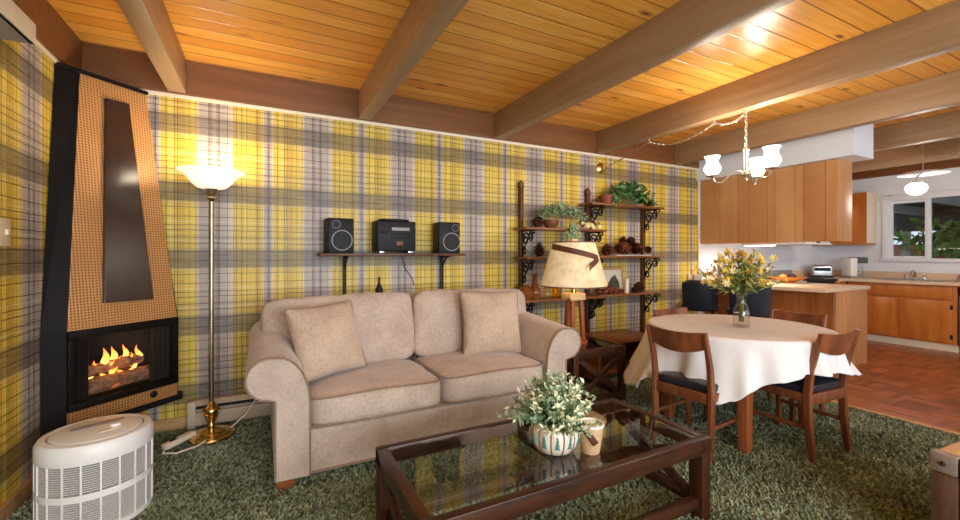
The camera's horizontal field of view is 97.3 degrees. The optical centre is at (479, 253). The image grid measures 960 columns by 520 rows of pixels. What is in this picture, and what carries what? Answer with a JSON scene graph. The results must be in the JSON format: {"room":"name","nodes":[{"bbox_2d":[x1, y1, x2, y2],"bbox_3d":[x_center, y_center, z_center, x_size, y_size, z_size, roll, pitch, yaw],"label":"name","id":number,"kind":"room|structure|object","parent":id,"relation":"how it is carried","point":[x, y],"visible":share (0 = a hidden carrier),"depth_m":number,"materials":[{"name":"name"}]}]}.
{"room":"living room","nodes":[
{"label":"living room","id":0,"kind":"room"},
{"bbox_2d":[0,39,54,505],"bbox_3d":[-1.241,-0.065,-0.016,0.100,2.590,6.110,0,0,-27],"label":"wall","id":1,"kind":"structure","parent":0,"point":[27,75],"depth_m":2.10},
{"bbox_2d":[0,218,10,246],"bbox_3d":[-2.190,-0.100,1.953,0.018,0.130,0.100,0,0,-27],"label":"light switch","id":2,"kind":"object","parent":1,"relation":"attached to","point":[5,224],"visible":1,"depth_m":1.95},
{"bbox_2d":[0,475,32,519],"bbox_3d":[-1.207,1.188,0.048,0.018,0.085,5.992,0,0,-27],"label":"baseboard","id":3,"kind":"structure","parent":1,"relation":"attached to","point":[17,499],"depth_m":2.03,"materials":[{"name":"brown wood"}]},
{"bbox_2d":[0,0,35,44],"bbox_3d":[-1.578,-0.902,0.992,0.225,0.105,1.610,0,0,-27],"label":"curtain valance","id":4,"kind":"object","parent":1,"relation":"attached to","point":[15,25],"visible":1,"depth_m":1.65,"materials":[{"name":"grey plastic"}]},
{"bbox_2d":[12,0,81,68],"bbox_3d":[-1.196,-1.240,0.044,0.035,0.241,5.975,0,0,-27],"label":"trim","id":5,"kind":"structure","parent":1,"relation":"attached to","point":[52,31],"depth_m":2.34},
{"bbox_2d":[35,40,60,63],"bbox_3d":[-1.209,-1.106,0.048,0.016,0.026,5.994,0,0,-27],"label":"trim","id":6,"kind":"structure","parent":1,"relation":"attached to","point":[38,45],"depth_m":2.30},
{"bbox_2d":[136,94,820,420],"bbox_3d":[1.494,-0.065,4.890,9.460,2.590,0.100,0,0,-27],"label":"wall","id":7,"kind":"structure","parent":0,"point":[300,171],"depth_m":3.55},
{"bbox_2d":[40,62,182,436],"bbox_3d":[-2.227,-0.055,2.629,0.600,2.094,0.533,0,0,-31],"label":"fireplace","id":8,"kind":"object","parent":7,"relation":"attached to","point":[108,293],"visible":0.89,"depth_m":2.54,"materials":[{"name":"black metal"}]},
{"bbox_2d":[75,338,87,401],"bbox_3d":[-2.276,0.655,2.400,0.019,0.360,0.083,0,0,19],"label":"curtain","id":9,"kind":"object","parent":8,"relation":"hanging from","point":[81,345],"depth_m":2.41,"materials":[{"name":"metal"}]},
{"bbox_2d":[40,65,177,333],"bbox_3d":[-2.234,-0.329,2.613,0.534,1.518,0.516,0,0,-27],"label":"hood","id":10,"kind":"object","parent":8,"relation":"attached to","point":[107,264],"depth_m":2.54,"materials":[{"name":"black metal"}]},
{"bbox_2d":[88,364,148,394],"bbox_3d":[-2.263,0.784,2.635,0.097,0.099,0.391,0,0,18],"label":"log","id":11,"kind":"object","parent":8,"relation":"on","point":[98,384],"visible":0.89,"depth_m":2.60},
{"bbox_2d":[88,353,143,377],"bbox_3d":[-2.316,0.701,2.649,0.076,0.094,0.354,0,0,18],"label":"log","id":12,"kind":"object","parent":11,"relation":"on","point":[124,361],"visible":0.74,"depth_m":2.65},
{"bbox_2d":[149,325,168,381],"bbox_3d":[-2.133,0.655,2.810,0.019,0.360,0.125,0,0,19],"label":"curtain","id":13,"kind":"object","parent":8,"relation":"hanging from","point":[158,336],"depth_m":2.80,"materials":[{"name":"metal"}]},
{"bbox_2d":[187,392,270,429],"bbox_3d":[-1.192,1.122,3.380,1.900,0.187,0.080,0,0,-27],"label":"baseboard heater","id":14,"kind":"object","parent":7,"relation":"attached to","point":[232,406],"visible":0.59,"depth_m":3.04,"materials":[{"name":"metal"}]},
{"bbox_2d":[196,392,252,406],"bbox_3d":[-1.174,1.047,3.398,1.850,0.037,0.064,0,0,-27],"label":"hood","id":15,"kind":"object","parent":14,"relation":"attached to","point":[231,399],"depth_m":3.05,"materials":[{"name":"metal"}]},
{"bbox_2d":[154,360,569,432],"bbox_3d":[0.135,1.188,4.122,6.140,0.085,0.018,0,0,-27],"label":"baseboard","id":16,"kind":"structure","parent":7,"relation":"attached to","point":[176,423],"depth_m":2.94,"materials":[{"name":"brown wood"}]},
{"bbox_2d":[82,42,698,167],"bbox_3d":[1.525,-1.240,4.830,9.260,0.241,0.035,0,0,-27],"label":"trim","id":17,"kind":"structure","parent":7,"relation":"attached to","point":[135,69],"depth_m":3.37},
{"bbox_2d":[317,253,465,294],"bbox_3d":[-0.715,0.612,3.561,1.215,1.236,0.225,0,0,-27],"label":"shelf","id":18,"kind":"object","parent":7,"relation":"attached to","point":[346,256],"visible":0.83,"depth_m":3.44,"materials":[{"name":"brown wood"}]},
{"bbox_2d":[324,218,353,252],"bbox_3d":[-1.114,-0.142,3.337,0.196,0.272,0.187,0,0,-31],"label":"speaker","id":19,"kind":"object","parent":18,"relation":"on","point":[338,232],"visible":0.98,"depth_m":3.26},
{"bbox_2d":[372,219,415,252],"bbox_3d":[-0.715,-0.148,3.533,0.330,0.285,0.205,0,0,-27],"label":"stereo","id":20,"kind":"object","parent":18,"relation":"on","point":[387,234],"visible":1,"depth_m":3.46,"materials":[{"name":"black plastic"}]},
{"bbox_2d":[433,222,459,252],"bbox_3d":[-0.296,-0.142,3.759,0.196,0.272,0.187,0,0,-23],"label":"speaker","id":21,"kind":"object","parent":18,"relation":"on","point":[446,235],"visible":1,"depth_m":3.68},
{"bbox_2d":[138,88,697,169],"bbox_3d":[0.135,-1.106,4.123,6.140,0.026,0.016,0,0,-27],"label":"trim","id":22,"kind":"structure","parent":7,"relation":"attached to","point":[151,92],"depth_m":3.59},
{"bbox_2d":[597,163,604,173],"bbox_3d":[1.362,-0.965,4.754,0.120,0.120,0.020,0,0,-27],"label":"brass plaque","id":23,"kind":"object","parent":7,"relation":"attached to","point":[600,166],"visible":1,"depth_m":4.75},
{"bbox_2d":[698,181,699,313],"bbox_3d":[2.862,0.069,5.531,0.024,2.323,0.014,0,0,-27],"label":"trim","id":24,"kind":"structure","parent":7,"relation":"attached to","point":[698,181],"depth_m":5.52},
{"bbox_2d":[687,273,731,280],"bbox_3d":[3.199,0.310,5.697,1.190,0.092,0.022,0,0,-27],"label":"backsplash","id":25,"kind":"structure","parent":7,"relation":"attached to","point":[691,276],"depth_m":5.46,"materials":[{"name":"laminate"}]},
{"bbox_2d":[779,241,832,245],"bbox_3d":[4.551,-0.500,6.074,0.700,0.740,0.577,0,0,-27],"label":"range hood","id":26,"kind":"object","parent":7,"relation":"attached to","point":[826,242],"visible":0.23,"depth_m":5.82,"materials":[{"name":"white metal"}]},
{"bbox_2d":[9,340,959,519],"bbox_3d":[2.895,1.267,2.175,9.460,0.086,6.210,0,0,-27],"label":"floor","id":27,"kind":"structure","parent":0,"point":[246,444],"depth_m":2.77,"materials":[{"name":"green carpet"}]},
{"bbox_2d":[7,371,959,519],"bbox_3d":[0.440,1.220,2.550,5.286,0.019,3.088,0,0,-27],"label":"pile","id":28,"kind":"object","parent":27,"relation":"on","point":[178,503],"visible":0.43,"depth_m":2.30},
{"bbox_2d":[32,414,153,519],"bbox_3d":[-1.805,1.016,1.994,0.421,0.428,0.421,0,0,-24],"label":"air purifier","id":29,"kind":"object","parent":28,"relation":"on","point":[99,468],"visible":1,"depth_m":1.86,"materials":[{"name":"white plastic"}]},
{"bbox_2d":[161,400,255,453],"bbox_3d":[-1.765,1.040,2.896,0.188,0.330,0.780,0,0,20],"label":"extension cord","id":30,"kind":"object","parent":28,"relation":"on","point":[173,442],"visible":0.7,"depth_m":2.64,"materials":[{"name":"white plastic"}]},
{"bbox_2d":[175,165,244,444],"bbox_3d":[-1.794,0.330,2.822,0.396,1.770,0.396,0,0,-27],"label":"floor lamp","id":31,"kind":"object","parent":28,"relation":"on","point":[212,179],"visible":0.99,"depth_m":2.80,"materials":[{"name":"gold metal"}]},
{"bbox_2d":[244,288,580,490],"bbox_3d":[-0.426,0.751,2.996,2.147,0.958,0.959,0,0,-27],"label":"sofa","id":32,"kind":"object","parent":28,"relation":"on","point":[418,380],"visible":0.81,"depth_m":2.63,"materials":[{"name":"beige fabric"}]},
{"bbox_2d":[284,300,366,381],"bbox_3d":[-0.939,0.525,2.608,0.247,0.431,0.445,0,0,36],"label":"throw pillow","id":33,"kind":"object","parent":32,"relation":"on","point":[325,339],"visible":0.93,"depth_m":2.53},
{"bbox_2d":[260,292,413,362],"bbox_3d":[-0.961,0.539,2.944,1.012,0.533,0.313,0,0,-27],"label":"cushion","id":34,"kind":"object","parent":32,"relation":"on","point":[384,320],"depth_m":2.93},
{"bbox_2d":[308,359,439,423],"bbox_3d":[-0.709,0.852,2.701,0.780,0.243,0.692,0,0,-27],"label":"seat cushion","id":35,"kind":"object","parent":32,"relation":"on","point":[384,391],"depth_m":2.46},
{"bbox_2d":[375,277,382,292],"bbox_3d":[-0.779,0.243,3.266,0.060,0.135,0.060,0,0,-27],"label":"bottle","id":36,"kind":"object","parent":32,"relation":"on","point":[379,288],"visible":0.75,"depth_m":3.25,"materials":[{"name":"black glass"}]},
{"bbox_2d":[410,288,525,355],"bbox_3d":[-0.077,0.539,3.398,1.009,0.535,0.306,0,0,-27],"label":"cushion","id":37,"kind":"object","parent":32,"relation":"on","point":[436,316],"depth_m":3.16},
{"bbox_2d":[416,350,541,400],"bbox_3d":[-0.021,0.848,3.055,0.778,0.255,0.691,0,0,-27],"label":"seat cushion","id":38,"kind":"object","parent":32,"relation":"on","point":[492,376],"depth_m":2.80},
{"bbox_2d":[460,291,521,353],"bbox_3d":[0.089,0.518,3.197,0.494,0.486,0.212,0,0,-21],"label":"throw pillow","id":39,"kind":"object","parent":32,"relation":"on","point":[490,319],"visible":0.97,"depth_m":3.12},
{"bbox_2d":[376,397,710,519],"bbox_3d":[0.307,1.040,1.914,1.410,0.380,0.631,0,0,-27],"label":"coffee table","id":40,"kind":"object","parent":28,"relation":"on","point":[393,488],"visible":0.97,"depth_m":1.91,"materials":[{"name":"brown wood"}]},
{"bbox_2d":[496,368,601,455],"bbox_3d":[0.297,0.681,1.813,0.450,0.345,0.460,0,0,-16],"label":"potted plant","id":41,"kind":"object","parent":40,"relation":"on","point":[554,429],"visible":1,"depth_m":1.78,"materials":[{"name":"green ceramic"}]},
{"bbox_2d":[578,417,603,454],"bbox_3d":[0.477,0.782,1.827,0.117,0.143,0.117,0,0,18],"label":"candle cup","id":42,"kind":"object","parent":40,"relation":"on","point":[589,446],"visible":0.73,"depth_m":1.79,"materials":[{"name":"beige ceramic"}]},
{"bbox_2d":[567,335,625,403],"bbox_3d":[0.850,0.995,3.640,0.550,0.470,0.560,0,0,-27],"label":"end table","id":43,"kind":"object","parent":28,"relation":"on","point":[595,347],"visible":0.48,"depth_m":3.46,"materials":[{"name":"brown wood"}]},
{"bbox_2d":[540,239,607,344],"bbox_3d":[0.816,0.317,3.684,0.576,0.898,0.576,0,0,-27],"label":"table lamp","id":44,"kind":"object","parent":43,"relation":"on","point":[573,264],"visible":0.83,"depth_m":3.50,"materials":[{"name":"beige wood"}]},
{"bbox_2d":[585,329,643,378],"bbox_3d":[1.384,1.038,4.405,0.800,0.385,0.440,0,0,-27],"label":"end table","id":45,"kind":"object","parent":28,"relation":"on","point":[631,339],"visible":0.19,"depth_m":4.38,"materials":[{"name":"brown wood"}]},
{"bbox_2d":[601,357,630,375],"bbox_3d":[1.384,1.160,4.405,0.700,0.040,0.400,0,0,-27],"label":"shelf","id":46,"kind":"object","parent":45,"relation":"attached to","point":[604,360],"depth_m":4.36,"materials":[{"name":"brown wood"}]},
{"bbox_2d":[646,324,736,462],"bbox_3d":[1.392,0.847,2.738,0.511,0.771,0.406,0,0,-33],"label":"dining chair","id":47,"kind":"object","parent":28,"relation":"on","point":[675,383],"visible":0.66,"depth_m":2.61,"materials":[{"name":"brown wood"}]},
{"bbox_2d":[653,307,736,421],"bbox_3d":[1.716,0.847,3.392,0.406,0.771,0.511,0,0,-27],"label":"dining chair","id":48,"kind":"object","parent":28,"relation":"on","point":[683,310],"visible":0.09,"depth_m":3.53,"materials":[{"name":"brown wood"}]},
{"bbox_2d":[663,391,802,453],"bbox_3d":[1.848,0.875,3.069,1.160,0.710,1.160,0,0,-27],"label":"dining table","id":49,"kind":"object","parent":28,"relation":"on","point":[745,405],"visible":0.18,"depth_m":2.61,"materials":[{"name":"brown wood"}]},
{"bbox_2d":[623,314,861,404],"bbox_3d":[1.856,0.743,3.108,1.496,0.453,1.331,0,0,-27],"label":"tablecloth","id":50,"kind":"object","parent":49,"relation":"on","point":[745,359],"visible":0.85,"depth_m":2.60,"materials":[{"name":"fabric"}]},
{"bbox_2d":[733,293,749,327],"bbox_3d":[1.841,0.396,2.975,0.106,0.236,0.106,0,0,-27],"label":"flower vase","id":51,"kind":"object","parent":50,"relation":"on","point":[735,293],"visible":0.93,"depth_m":2.98,"materials":[{"name":"clear glass"}]},
{"bbox_2d":[689,247,788,321],"bbox_3d":[1.830,0.212,3.002,0.546,0.524,0.584,0,0,-27],"label":"flower bouquet","id":52,"kind":"object","parent":51,"relation":"in","point":[743,276],"visible":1,"depth_m":2.94,"materials":[{"name":"yellow plant"}]},
{"bbox_2d":[767,309,827,426],"bbox_3d":[2.353,0.847,3.285,0.511,0.771,0.406,0,0,-27],"label":"dining chair","id":53,"kind":"object","parent":28,"relation":"on","point":[821,320],"visible":0.16,"depth_m":3.33,"materials":[{"name":"brown wood"}]},
{"bbox_2d":[753,329,860,463],"bbox_3d":[2.059,0.847,2.720,0.406,0.771,0.511,0,0,-24],"label":"dining chair","id":54,"kind":"object","parent":28,"relation":"on","point":[813,389],"visible":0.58,"depth_m":2.57,"materials":[{"name":"brown wood"}]},
{"bbox_2d":[513,180,664,332],"bbox_3d":[1.209,0.245,4.527,1.900,1.970,0.278,0,0,-27],"label":"shelving unit","id":55,"kind":"object","parent":27,"relation":"on","point":[590,297],"visible":0.77,"depth_m":4.54,"materials":[{"name":"brown wood"}]},
{"bbox_2d":[518,285,533,299],"bbox_3d":[0.431,0.370,4.060,0.176,0.140,0.176,0,0,-27],"label":"vase","id":56,"kind":"object","parent":55,"relation":"on","point":[526,290],"visible":0.72,"depth_m":4.00,"materials":[{"name":"ceramic"}]},
{"bbox_2d":[531,274,540,298],"bbox_3d":[0.538,0.320,4.137,0.124,0.240,0.124,0,0,-27],"label":"bottle vase","id":57,"kind":"object","parent":55,"relation":"on","point":[535,287],"visible":0.9,"depth_m":4.10,"materials":[{"name":"orange ceramic"}]},
{"bbox_2d":[531,216,543,226],"bbox_3d":[0.565,-0.313,4.118,0.147,0.116,0.146,0,0,-27],"label":"pinecone","id":58,"kind":"object","parent":55,"relation":"on","point":[537,222],"visible":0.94,"depth_m":4.08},
{"bbox_2d":[533,242,546,256],"bbox_3d":[0.583,-0.045,4.149,0.147,0.150,0.146,0,0,-27],"label":"pinecone","id":59,"kind":"object","parent":55,"relation":"on","point":[538,249],"visible":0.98,"depth_m":4.12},
{"bbox_2d":[543,219,558,227],"bbox_3d":[0.707,-0.297,4.213,0.164,0.085,0.164,0,0,-27],"label":"wooden bowl","id":60,"kind":"object","parent":55,"relation":"on","point":[548,223],"visible":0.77,"depth_m":4.15,"materials":[{"name":"brown wood"}]},
{"bbox_2d":[538,201,588,224],"bbox_3d":[0.835,-0.426,4.246,0.634,0.252,0.232,0,0,-27],"label":"eucalyptus spray","id":61,"kind":"object","parent":60,"relation":"in","point":[570,211],"visible":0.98,"depth_m":4.22,"materials":[{"name":"green plant"}]},
{"bbox_2d":[566,222,580,240],"bbox_3d":[0.917,-0.214,4.196,0.170,0.219,0.124,0,0,-27],"label":"vine","id":62,"kind":"object","parent":55,"relation":"hanging from","point":[573,229],"visible":0.9,"depth_m":4.18,"materials":[{"name":"green plant"}]},
{"bbox_2d":[576,215,601,228],"bbox_3d":[1.122,-0.330,4.376,0.309,0.152,0.144,0,0,-27],"label":"flower sprig","id":63,"kind":"object","parent":55,"relation":"on","point":[590,223],"visible":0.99,"depth_m":4.35,"materials":[{"name":"white plant"}]},
{"bbox_2d":[600,243,612,255],"bbox_3d":[1.365,-0.048,4.553,0.156,0.136,0.156,0,0,-27],"label":"pinecone","id":64,"kind":"object","parent":55,"relation":"on","point":[606,250],"visible":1,"depth_m":4.52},
{"bbox_2d":[599,194,613,202],"bbox_3d":[1.364,-0.585,4.552,0.160,0.100,0.160,0,0,-27],"label":"planter","id":65,"kind":"object","parent":55,"relation":"on","point":[605,198],"visible":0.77,"depth_m":4.49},
{"bbox_2d":[596,285,623,293],"bbox_3d":[1.391,0.381,4.513,0.355,0.094,0.079,0,0,-27],"label":"driftwood","id":66,"kind":"object","parent":55,"relation":"on","point":[609,290],"visible":0.98,"depth_m":4.48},
{"bbox_2d":[599,267,624,291],"bbox_3d":[1.468,0.292,4.720,0.380,0.279,0.067,0,0,-30],"label":"picture frame","id":67,"kind":"object","parent":55,"relation":"on","point":[614,277],"visible":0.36,"depth_m":4.75,"materials":[{"name":"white wood"}]},
{"bbox_2d":[608,275,619,287],"bbox_3d":[1.480,0.306,4.719,0.200,0.150,0.002,0,-9,-30],"label":"picture","id":68,"kind":"object","parent":67,"relation":"attached to","point":[613,281],"depth_m":4.73},
{"bbox_2d":[609,255,650,255],"bbox_3d":[1.679,0.014,4.726,0.557,0.012,0.171,0,0,-27],"label":"mat","id":69,"kind":"object","parent":55,"relation":"on","point":[609,255],"visible":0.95,"depth_m":4.62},
{"bbox_2d":[619,242,631,254],"bbox_3d":[1.569,-0.064,4.588,0.143,0.145,0.130,0,0,37],"label":"pinecone","id":70,"kind":"object","parent":69,"relation":"on","point":[626,248],"visible":1,"depth_m":4.56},
{"bbox_2d":[630,242,641,253],"bbox_3d":[1.724,-0.067,4.686,0.130,0.144,0.143,0,0,5],"label":"pinecone","id":71,"kind":"object","parent":69,"relation":"on","point":[636,247],"visible":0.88,"depth_m":4.66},
{"bbox_2d":[605,179,658,209],"bbox_3d":[1.657,-0.653,4.676,0.704,0.348,0.326,0,0,-27],"label":"ivy plant","id":72,"kind":"object","parent":55,"relation":"on","point":[625,190],"visible":0.91,"depth_m":4.65,"materials":[{"name":"green plant"}]},
{"bbox_2d":[633,282,644,291],"bbox_3d":[1.783,0.369,4.746,0.147,0.121,0.146,0,0,-27],"label":"pinecone","id":73,"kind":"object","parent":55,"relation":"on","point":[638,285],"visible":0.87,"depth_m":4.72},
{"bbox_2d":[681,280,718,313],"bbox_3d":[2.596,0.762,4.991,0.400,0.927,0.471,0,0,27],"label":"bar stool","id":74,"kind":"object","parent":27,"relation":"on","point":[696,296],"visible":0.68,"depth_m":4.81,"materials":[{"name":"black plastic"}]},
{"bbox_2d":[726,283,771,317],"bbox_3d":[2.870,0.762,4.525,0.400,0.927,0.471,0,0,27],"label":"bar stool","id":75,"kind":"object","parent":27,"relation":"on","point":[758,304],"visible":0.52,"depth_m":4.33,"materials":[{"name":"black plastic"}]},
{"bbox_2d":[687,273,870,365],"bbox_3d":[3.529,0.744,5.091,1.220,0.960,1.402,0,0,-27],"label":"kitchen island","id":76,"kind":"object","parent":27,"relation":"on","point":[845,306],"depth_m":4.64,"materials":[{"name":"brown wood"}]},
{"bbox_2d":[694,270,707,279],"bbox_3d":[2.821,0.278,5.394,0.120,0.160,0.110,0,0,-27],"label":"tissue box","id":77,"kind":"object","parent":76,"relation":"on","point":[696,277],"visible":0.41,"depth_m":5.37,"materials":[{"name":"white paper"}]},
{"bbox_2d":[769,276,806,282],"bbox_3d":[3.846,0.321,5.282,0.400,0.075,0.400,0,0,-27],"label":"fruit bowl","id":78,"kind":"object","parent":76,"relation":"on","point":[798,278],"visible":0.66,"depth_m":5.16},
{"bbox_2d":[718,280,870,292],"bbox_3d":[3.534,0.378,5.092,1.209,0.039,1.400,0,0,-27],"label":"countertop","id":79,"kind":"structure","parent":76,"relation":"on","point":[797,286],"depth_m":4.64,"materials":[{"name":"laminate"}]},
{"bbox_2d":[761,270,837,283],"bbox_3d":[4.577,0.724,6.046,0.780,0.960,0.652,0,0,-27],"label":"stove","id":80,"kind":"object","parent":27,"relation":"on","point":[774,272],"visible":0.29,"depth_m":5.97,"materials":[{"name":"black metal"}]},
{"bbox_2d":[764,278,837,282],"bbox_3d":[4.570,0.368,6.060,0.780,0.032,0.620,0,0,-27],"label":"cooktop","id":81,"kind":"object","parent":80,"relation":"in","point":[809,280],"depth_m":5.83,"materials":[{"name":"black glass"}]},
{"bbox_2d":[834,281,846,284],"bbox_3d":[5.338,0.811,6.479,0.950,0.825,0.580,0,0,-27],"label":"base cabinet","id":82,"kind":"object","parent":27,"relation":"on","point":[844,282],"visible":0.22,"depth_m":6.11,"materials":[{"name":"orange wood"}]},
{"bbox_2d":[792,270,959,285],"bbox_3d":[5.736,0.328,5.717,0.958,0.137,2.300,0,0,-27],"label":"countertop","id":83,"kind":"structure","parent":82,"relation":"on","point":[951,278],"depth_m":5.97,"materials":[{"name":"laminate"}]},
{"bbox_2d":[809,265,833,277],"bbox_3d":[5.231,0.262,6.480,0.270,0.192,0.190,0,0,28],"label":"toaster","id":84,"kind":"object","parent":83,"relation":"on","point":[818,271],"visible":0.99,"depth_m":6.41,"materials":[{"name":"silver metal"}]},
{"bbox_2d":[841,257,868,277],"bbox_3d":[5.628,0.203,6.355,0.260,0.310,0.207,0,0,3],"label":"coffee maker","id":85,"kind":"object","parent":83,"relation":"on","point":[849,265],"visible":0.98,"depth_m":6.26,"materials":[{"name":"grey plastic"}]},
{"bbox_2d":[878,278,946,281],"bbox_3d":[5.893,0.443,5.786,0.440,0.182,0.580,0,0,-27],"label":"sink","id":86,"kind":"object","parent":83,"relation":"in","point":[885,278],"visible":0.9,"depth_m":5.84,"materials":[{"name":"silver metal"}]},
{"bbox_2d":[878,279,937,281],"bbox_3d":[5.893,0.445,5.786,0.420,0.178,0.560,0,0,-27],"label":"basin","id":87,"kind":"object","parent":86,"relation":"in","point":[878,279],"depth_m":5.84,"materials":[{"name":"silver metal"}]},
{"bbox_2d":[904,270,927,279],"bbox_3d":[6.033,0.290,5.881,0.194,0.137,0.240,0,0,-27],"label":"kitchen faucet","id":88,"kind":"object","parent":83,"relation":"on","point":[912,271],"visible":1,"depth_m":5.90,"materials":[{"name":"silver metal"}]},
{"bbox_2d":[829,400,959,435],"bbox_3d":[3.455,1.223,2.463,0.040,0.014,6.010,0,0,-27],"label":"trim","id":89,"kind":"structure","parent":27,"relation":"on","point":[833,401],"depth_m":3.12,"materials":[{"name":"brown wood"}]},
{"bbox_2d":[847,281,959,352],"bbox_3d":[5.875,0.811,5.825,0.596,0.825,1.105,0,0,-27],"label":"base cabinet","id":90,"kind":"object","parent":27,"relation":"on","point":[915,315],"visible":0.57,"depth_m":5.55,"materials":[{"name":"orange wood"}]},
{"bbox_2d":[930,442,959,519],"bbox_3d":[2.201,0.990,1.440,0.645,0.440,0.750,0,0,-23],"label":"storage chest","id":91,"kind":"object","parent":27,"relation":"on","point":[944,462],"visible":1,"depth_m":1.63,"materials":[{"name":"brown wood"}]},
{"bbox_2d":[47,0,959,144],"bbox_3d":[2.895,-1.390,2.175,9.460,0.060,6.210,0,0,-27],"label":"ceiling","id":92,"kind":"structure","parent":0,"point":[492,54],"depth_m":2.74,"materials":[{"name":"brown wood"}]},
{"bbox_2d":[116,0,185,93],"bbox_3d":[-0.735,-1.241,0.282,0.105,0.238,5.975,0,0,-27],"label":"ceiling beam","id":93,"kind":"structure","parent":92,"relation":"attached to","point":[150,21],"depth_m":2.30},
{"bbox_2d":[359,0,468,119],"bbox_3d":[0.410,-1.241,0.873,0.105,0.238,5.975,0,0,-27],"label":"ceiling beam","id":94,"kind":"structure","parent":92,"relation":"attached to","point":[423,22],"depth_m":2.43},
{"bbox_2d":[494,0,794,138],"bbox_3d":[1.551,-1.241,1.461,0.105,0.238,5.975,0,0,-27],"label":"ceiling beam","id":95,"kind":"structure","parent":92,"relation":"attached to","point":[687,25],"depth_m":2.55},
{"bbox_2d":[597,0,959,153],"bbox_3d":[2.710,-1.241,2.059,0.105,0.238,5.975,0,0,-27],"label":"ceiling beam","id":96,"kind":"structure","parent":92,"relation":"attached to","point":[934,32],"depth_m":2.87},
{"bbox_3d":[2.093,-1.103,3.325,0.024,0.037,0.023,0,0,-27],"label":"ceiling hook","id":97,"kind":"object","parent":96,"relation":"attached to","visible":0},
{"bbox_2d":[704,113,781,184],"bbox_3d":[2.136,-0.836,3.318,0.510,0.544,0.518,0,0,-27],"label":"chandelier","id":98,"kind":"object","parent":97,"relation":"hanging from","point":[771,159],"visible":1,"depth_m":3.33,"materials":[{"name":"glass"}]},
{"bbox_3d":[1.972,-1.103,3.561,0.024,0.037,0.023,0,0,-27],"label":"ceiling hook","id":99,"kind":"object","parent":96,"relation":"attached to","visible":0},
{"bbox_2d":[602,113,745,168],"bbox_3d":[1.731,-1.032,4.033,0.029,0.159,1.604,0,0,-27],"label":"chain","id":100,"kind":"object","parent":99,"relation":"hanging from","point":[743,115],"visible":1,"depth_m":3.85,"materials":[{"name":"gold metal"}]},
{"bbox_2d":[697,124,872,180],"bbox_3d":[3.393,-1.157,4.885,0.410,0.405,1.650,0,0,-27],"label":"soffit","id":101,"kind":"structure","parent":92,"relation":"attached to","point":[855,144],"depth_m":4.34,"materials":[{"name":"paint"}]},
{"bbox_2d":[701,159,851,246],"bbox_3d":[3.374,-0.523,4.958,0.307,0.861,1.482,0,0,-27],"label":"upper cabinet","id":102,"kind":"object","parent":101,"relation":"hanging from","point":[811,202],"visible":0.91,"depth_m":4.68,"materials":[{"name":"brown wood"}]},
{"bbox_2d":[675,70,959,164],"bbox_3d":[3.846,-1.241,2.645,0.105,0.238,5.975,0,0,-27],"label":"ceiling beam","id":103,"kind":"structure","parent":92,"relation":"attached to","point":[939,92],"depth_m":3.78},
{"bbox_2d":[852,138,959,172],"bbox_3d":[6.140,-1.241,3.829,0.105,0.238,5.975,0,0,-27],"label":"ceiling beam","id":104,"kind":"structure","parent":92,"relation":"attached to","point":[908,155],"depth_m":5.26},
{"bbox_2d":[873,111,959,151],"bbox_3d":[4.994,-1.241,3.238,0.105,0.238,5.975,0,0,-27],"label":"ceiling beam","id":105,"kind":"structure","parent":92,"relation":"attached to","point":[946,126],"depth_m":4.26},
{"bbox_2d":[897,144,950,194],"bbox_3d":[5.091,-1.020,4.855,0.436,0.680,0.436,0,0,-27],"label":"pendant lamp","id":106,"kind":"object","parent":92,"relation":"hanging from","point":[916,187],"visible":0.99,"depth_m":4.84,"materials":[{"name":"glass"}]},
{"bbox_2d":[821,167,959,273],"bbox_3d":[7.054,-0.065,4.321,0.100,2.590,6.010,0,0,-27],"label":"wall","id":107,"kind":"structure","parent":0,"point":[886,185],"depth_m":6.28,"materials":[{"name":"white paint"}]},
{"bbox_2d":[812,192,876,245],"bbox_3d":[5.646,-0.522,6.570,0.330,0.775,0.700,0,0,-27],"label":"upper cabinet","id":108,"kind":"object","parent":107,"relation":"attached to","point":[864,204],"visible":0.56,"depth_m":6.27,"materials":[{"name":"orange wood"}]},
{"bbox_2d":[792,270,958,280],"bbox_3d":[5.736,0.308,5.717,0.958,0.098,2.300,0,0,-27],"label":"backsplash","id":109,"kind":"structure","parent":107,"relation":"attached to","point":[803,273],"depth_m":6.13,"materials":[{"name":"laminate"}]},
{"bbox_2d":[852,158,959,179],"bbox_3d":[7.000,-1.255,4.273,0.040,0.210,5.975,0,0,-27],"label":"trim","id":110,"kind":"structure","parent":107,"relation":"attached to","point":[952,163],"depth_m":6.04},
{"bbox_2d":[879,189,959,261],"bbox_3d":[6.334,-0.376,5.575,0.130,0.972,1.620,0,0,-27],"label":"window","id":111,"kind":"structure","parent":107,"relation":"in","point":[887,204],"depth_m":6.02,"materials":[{"name":"white paint"}]},
{"label":"outside","id":112,"kind":"structure","parent":0,"visible":0},
{"bbox_3d":[9.422,1.480,8.237,7.700,0.100,14.000,0,0,-27],"label":"ground","id":113,"kind":"structure","parent":112,"visible":0},
{"bbox_2d":[894,245,952,257],"bbox_3d":[10.437,0.605,8.626,0.060,1.650,3.760,0,0,-27],"label":"fence","id":114,"kind":"object","parent":113,"relation":"on","point":[896,247],"visible":0.04,"depth_m":9.66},
{"bbox_2d":[892,196,959,255],"bbox_3d":[8.139,0.210,7.125,4.200,2.440,7.000,0,0,-27],"label":"roof","id":115,"kind":"structure","parent":113,"relation":"on","point":[942,206],"depth_m":8.63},
{"bbox_2d":[894,209,959,258],"bbox_3d":[9.236,0.275,8.180,2.465,2.309,2.416,0,0,-7],"label":"shrub","id":116,"kind":"object","parent":113,"relation":"on","point":[943,240],"visible":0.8,"depth_m":8.22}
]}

